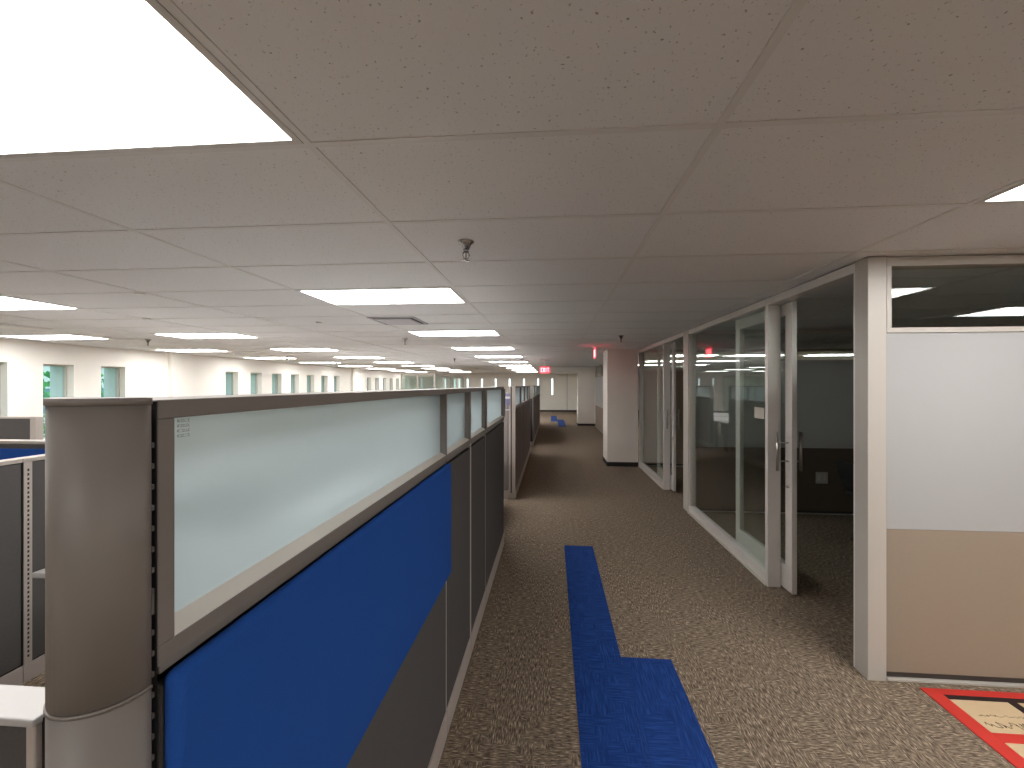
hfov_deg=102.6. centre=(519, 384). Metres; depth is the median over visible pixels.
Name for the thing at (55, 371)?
windows
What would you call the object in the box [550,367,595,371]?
trim
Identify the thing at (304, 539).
cubicle partition
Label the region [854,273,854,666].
trim
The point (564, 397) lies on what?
wall
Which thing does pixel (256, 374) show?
window
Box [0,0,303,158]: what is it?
recessed light
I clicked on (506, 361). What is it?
recessed light
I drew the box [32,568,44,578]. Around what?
countertop
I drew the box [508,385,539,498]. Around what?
cubicle partition
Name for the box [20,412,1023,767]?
floor
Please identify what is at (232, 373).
window
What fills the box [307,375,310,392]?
window
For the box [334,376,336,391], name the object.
window
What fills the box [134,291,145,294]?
smoke detector
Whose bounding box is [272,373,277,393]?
window
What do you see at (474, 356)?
recessed light
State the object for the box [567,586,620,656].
tile
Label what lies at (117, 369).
window
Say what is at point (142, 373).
wall
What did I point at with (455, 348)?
recessed light
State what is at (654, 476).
window
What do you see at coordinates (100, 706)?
end post
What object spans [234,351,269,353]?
ceiling vent
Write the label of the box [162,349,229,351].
recessed light
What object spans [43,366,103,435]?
building
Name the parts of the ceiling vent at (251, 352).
frame, plate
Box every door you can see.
[657,343,678,490]
[736,301,802,594]
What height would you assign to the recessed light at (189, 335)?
0.006 m
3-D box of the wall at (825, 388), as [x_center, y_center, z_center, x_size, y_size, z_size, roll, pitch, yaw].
[6.088,0.482,5.263,7.480,2.436,0.102,0,0,4]
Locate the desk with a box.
[0,684,44,767]
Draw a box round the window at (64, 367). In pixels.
[43,364,66,438]
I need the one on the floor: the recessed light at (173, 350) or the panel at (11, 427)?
the panel at (11, 427)
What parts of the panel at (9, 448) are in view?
fabric panel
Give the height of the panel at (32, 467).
1.280 m
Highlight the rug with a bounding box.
[920,688,1023,767]
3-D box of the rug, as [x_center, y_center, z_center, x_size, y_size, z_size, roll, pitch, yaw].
[2.979,1.697,1.790,1.550,0.006,0.896,0,0,4]
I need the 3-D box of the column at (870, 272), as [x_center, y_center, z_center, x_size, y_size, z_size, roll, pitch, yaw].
[2.059,0.481,2.407,0.102,2.438,0.103,0,0,4]
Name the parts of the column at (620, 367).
baseboard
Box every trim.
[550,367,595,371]
[683,330,688,510]
[694,263,853,327]
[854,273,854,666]
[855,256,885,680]
[856,256,886,677]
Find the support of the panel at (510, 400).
on the floor
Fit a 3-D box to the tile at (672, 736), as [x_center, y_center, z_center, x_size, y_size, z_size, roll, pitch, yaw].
[0.751,1.698,2.109,0.305,0.003,0.880,0,0,4]
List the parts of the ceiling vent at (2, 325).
plate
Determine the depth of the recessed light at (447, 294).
3.42 m
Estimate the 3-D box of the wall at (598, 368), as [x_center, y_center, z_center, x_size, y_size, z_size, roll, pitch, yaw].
[3.033,0.482,15.059,0.108,2.436,3.878,0,0,4]
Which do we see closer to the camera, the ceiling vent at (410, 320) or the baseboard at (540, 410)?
the ceiling vent at (410, 320)
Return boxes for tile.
[564,545,602,586]
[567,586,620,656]
[573,654,648,767]
[621,657,717,767]
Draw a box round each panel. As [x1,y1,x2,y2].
[0,416,42,439]
[0,439,44,459]
[0,459,22,685]
[11,454,44,682]
[504,386,514,498]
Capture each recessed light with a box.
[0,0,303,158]
[0,296,79,309]
[0,335,105,339]
[154,333,258,338]
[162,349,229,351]
[241,357,296,358]
[272,348,338,350]
[296,287,466,304]
[297,362,335,362]
[335,357,381,357]
[342,366,373,366]
[375,362,412,362]
[406,330,500,335]
[450,347,514,349]
[474,356,522,357]
[490,361,527,362]
[499,365,530,365]
[670,355,716,356]
[803,354,853,355]
[973,182,1023,203]
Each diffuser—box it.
[274,349,336,350]
[987,185,1023,200]
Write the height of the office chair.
0.855 m
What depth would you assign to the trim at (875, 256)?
2.36 m
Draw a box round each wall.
[0,339,415,439]
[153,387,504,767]
[419,373,638,409]
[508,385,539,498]
[595,364,602,432]
[643,349,853,466]
[696,329,853,514]
[886,254,1023,687]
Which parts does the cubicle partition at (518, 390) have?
fabric panel, glass frame, trim, frosted pane, fabric panel, joint post, fabric panel, glass frame, fabric panel, fabric panel, joint post, fabric panel, fabric panel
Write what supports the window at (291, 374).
in the wall at (142, 373)
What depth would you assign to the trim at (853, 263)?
3.18 m
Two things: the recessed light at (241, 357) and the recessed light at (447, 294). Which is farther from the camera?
the recessed light at (241, 357)
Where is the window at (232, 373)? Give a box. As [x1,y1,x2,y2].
[226,372,233,394]
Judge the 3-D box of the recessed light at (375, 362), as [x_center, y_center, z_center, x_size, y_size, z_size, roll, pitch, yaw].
[-4.117,-0.739,13.466,1.234,0.006,0.584,0,0,4]
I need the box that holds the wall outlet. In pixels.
[816,472,827,483]
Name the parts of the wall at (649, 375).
white panel, tan panel, transom frame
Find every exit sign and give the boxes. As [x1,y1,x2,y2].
[540,360,549,372]
[593,345,596,358]
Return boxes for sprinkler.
[458,239,473,261]
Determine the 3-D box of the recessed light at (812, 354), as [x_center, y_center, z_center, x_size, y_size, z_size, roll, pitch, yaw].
[7.718,-0.739,10.095,1.194,0.006,0.584,0,0,4]
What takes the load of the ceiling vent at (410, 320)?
in the ceiling
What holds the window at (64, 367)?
in the wall at (142, 373)
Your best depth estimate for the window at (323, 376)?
16.17 m
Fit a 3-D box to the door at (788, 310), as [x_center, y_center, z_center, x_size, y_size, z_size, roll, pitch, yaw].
[2.235,0.506,3.800,0.203,2.357,1.010,0,0,4]
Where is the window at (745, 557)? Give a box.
[687,263,854,586]
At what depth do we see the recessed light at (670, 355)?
10.25 m
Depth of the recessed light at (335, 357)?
11.00 m
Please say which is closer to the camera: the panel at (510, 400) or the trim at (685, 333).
the trim at (685, 333)
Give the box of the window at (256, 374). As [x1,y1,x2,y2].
[251,373,257,393]
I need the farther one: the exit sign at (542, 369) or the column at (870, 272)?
the exit sign at (542, 369)
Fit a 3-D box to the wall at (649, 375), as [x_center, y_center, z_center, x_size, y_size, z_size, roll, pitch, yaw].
[6.330,0.482,8.363,7.480,2.436,0.102,0,0,4]
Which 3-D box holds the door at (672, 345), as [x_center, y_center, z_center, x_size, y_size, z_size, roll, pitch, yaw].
[2.485,0.506,7.000,0.203,2.357,1.010,0,0,4]
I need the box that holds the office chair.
[836,460,853,541]
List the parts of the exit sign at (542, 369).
sign plate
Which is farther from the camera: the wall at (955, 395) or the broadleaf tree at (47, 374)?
the broadleaf tree at (47, 374)
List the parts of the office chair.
backrest, seat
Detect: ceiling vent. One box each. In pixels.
[0,323,51,329]
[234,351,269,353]
[367,316,427,324]
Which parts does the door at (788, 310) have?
pull handle, pull handle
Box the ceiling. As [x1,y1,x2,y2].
[0,0,1023,373]
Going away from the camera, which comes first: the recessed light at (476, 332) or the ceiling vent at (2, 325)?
the ceiling vent at (2, 325)
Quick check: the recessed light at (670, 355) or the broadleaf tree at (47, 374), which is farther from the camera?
the broadleaf tree at (47, 374)
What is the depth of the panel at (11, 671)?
2.28 m
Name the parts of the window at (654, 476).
frame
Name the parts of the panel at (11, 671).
trim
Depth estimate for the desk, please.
1.05 m
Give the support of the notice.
attached to the window at (745, 557)
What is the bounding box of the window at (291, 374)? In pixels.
[291,374,294,392]
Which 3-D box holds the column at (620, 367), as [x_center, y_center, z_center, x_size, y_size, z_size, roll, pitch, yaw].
[2.178,0.479,8.908,0.643,2.442,0.716,0,0,4]
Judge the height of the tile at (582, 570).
0.003 m
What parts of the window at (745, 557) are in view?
frame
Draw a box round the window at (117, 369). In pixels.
[101,366,119,396]
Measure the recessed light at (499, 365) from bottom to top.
0.006 m
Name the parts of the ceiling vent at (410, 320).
plate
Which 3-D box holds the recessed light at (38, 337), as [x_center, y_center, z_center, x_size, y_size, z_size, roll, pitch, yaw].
[-7.199,-0.739,6.364,1.234,0.006,0.584,0,0,4]
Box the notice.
[754,407,763,418]
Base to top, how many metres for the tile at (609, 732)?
0.003 m
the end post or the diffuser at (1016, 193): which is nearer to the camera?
the end post
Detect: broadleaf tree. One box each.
[43,371,49,436]
[101,374,103,396]
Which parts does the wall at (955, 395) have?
transom frame, white panel, tan panel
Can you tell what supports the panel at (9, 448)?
on the floor
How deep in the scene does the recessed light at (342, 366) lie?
16.35 m
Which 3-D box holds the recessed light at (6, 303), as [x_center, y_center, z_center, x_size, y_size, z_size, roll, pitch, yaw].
[-4.876,-0.739,3.736,1.234,0.006,0.584,0,0,4]
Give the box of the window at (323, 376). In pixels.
[323,376,324,391]
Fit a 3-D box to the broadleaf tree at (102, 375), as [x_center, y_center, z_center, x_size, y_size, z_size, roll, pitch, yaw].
[-25.241,3.753,24.872,4.063,8.906,4.144,0,0,-21]
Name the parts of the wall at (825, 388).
white panel, transom frame, tan panel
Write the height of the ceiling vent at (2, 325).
0.020 m
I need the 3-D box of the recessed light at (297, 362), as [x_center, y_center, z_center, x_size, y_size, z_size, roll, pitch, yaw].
[-6.630,-0.739,13.662,1.234,0.006,0.584,0,0,4]
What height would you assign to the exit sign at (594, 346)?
0.235 m
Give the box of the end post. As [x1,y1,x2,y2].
[43,397,156,767]
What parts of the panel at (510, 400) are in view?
trim, fabric panel, trim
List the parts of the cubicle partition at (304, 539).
frame rail, fabric panel, frosted pane, trim, joint post, glass frame, frosted pane, frame rail, fabric panel, trim, joint post, frosted pane, fabric panel, glass frame, trim, frosted pane, trim, glass frame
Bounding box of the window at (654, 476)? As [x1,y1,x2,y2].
[638,332,682,489]
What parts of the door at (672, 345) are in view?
pull handle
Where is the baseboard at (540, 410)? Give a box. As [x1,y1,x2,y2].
[540,410,638,411]
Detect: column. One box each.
[577,372,594,425]
[603,349,637,466]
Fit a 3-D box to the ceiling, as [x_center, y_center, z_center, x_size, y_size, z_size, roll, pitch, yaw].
[0.997,-0.800,10.203,18.600,0.124,32.700,0,0,4]
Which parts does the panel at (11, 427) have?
fabric panel, trim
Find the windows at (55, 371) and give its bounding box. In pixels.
[50,366,334,397]
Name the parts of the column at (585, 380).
baseboard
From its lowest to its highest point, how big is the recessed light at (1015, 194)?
0.006 m
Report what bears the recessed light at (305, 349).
in the ceiling
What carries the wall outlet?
attached to the wall at (825, 388)
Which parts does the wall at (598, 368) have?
white panel, tan panel, transom pane, white panel, tan panel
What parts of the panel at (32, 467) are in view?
trim, fabric panel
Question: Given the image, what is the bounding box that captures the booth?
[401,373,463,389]

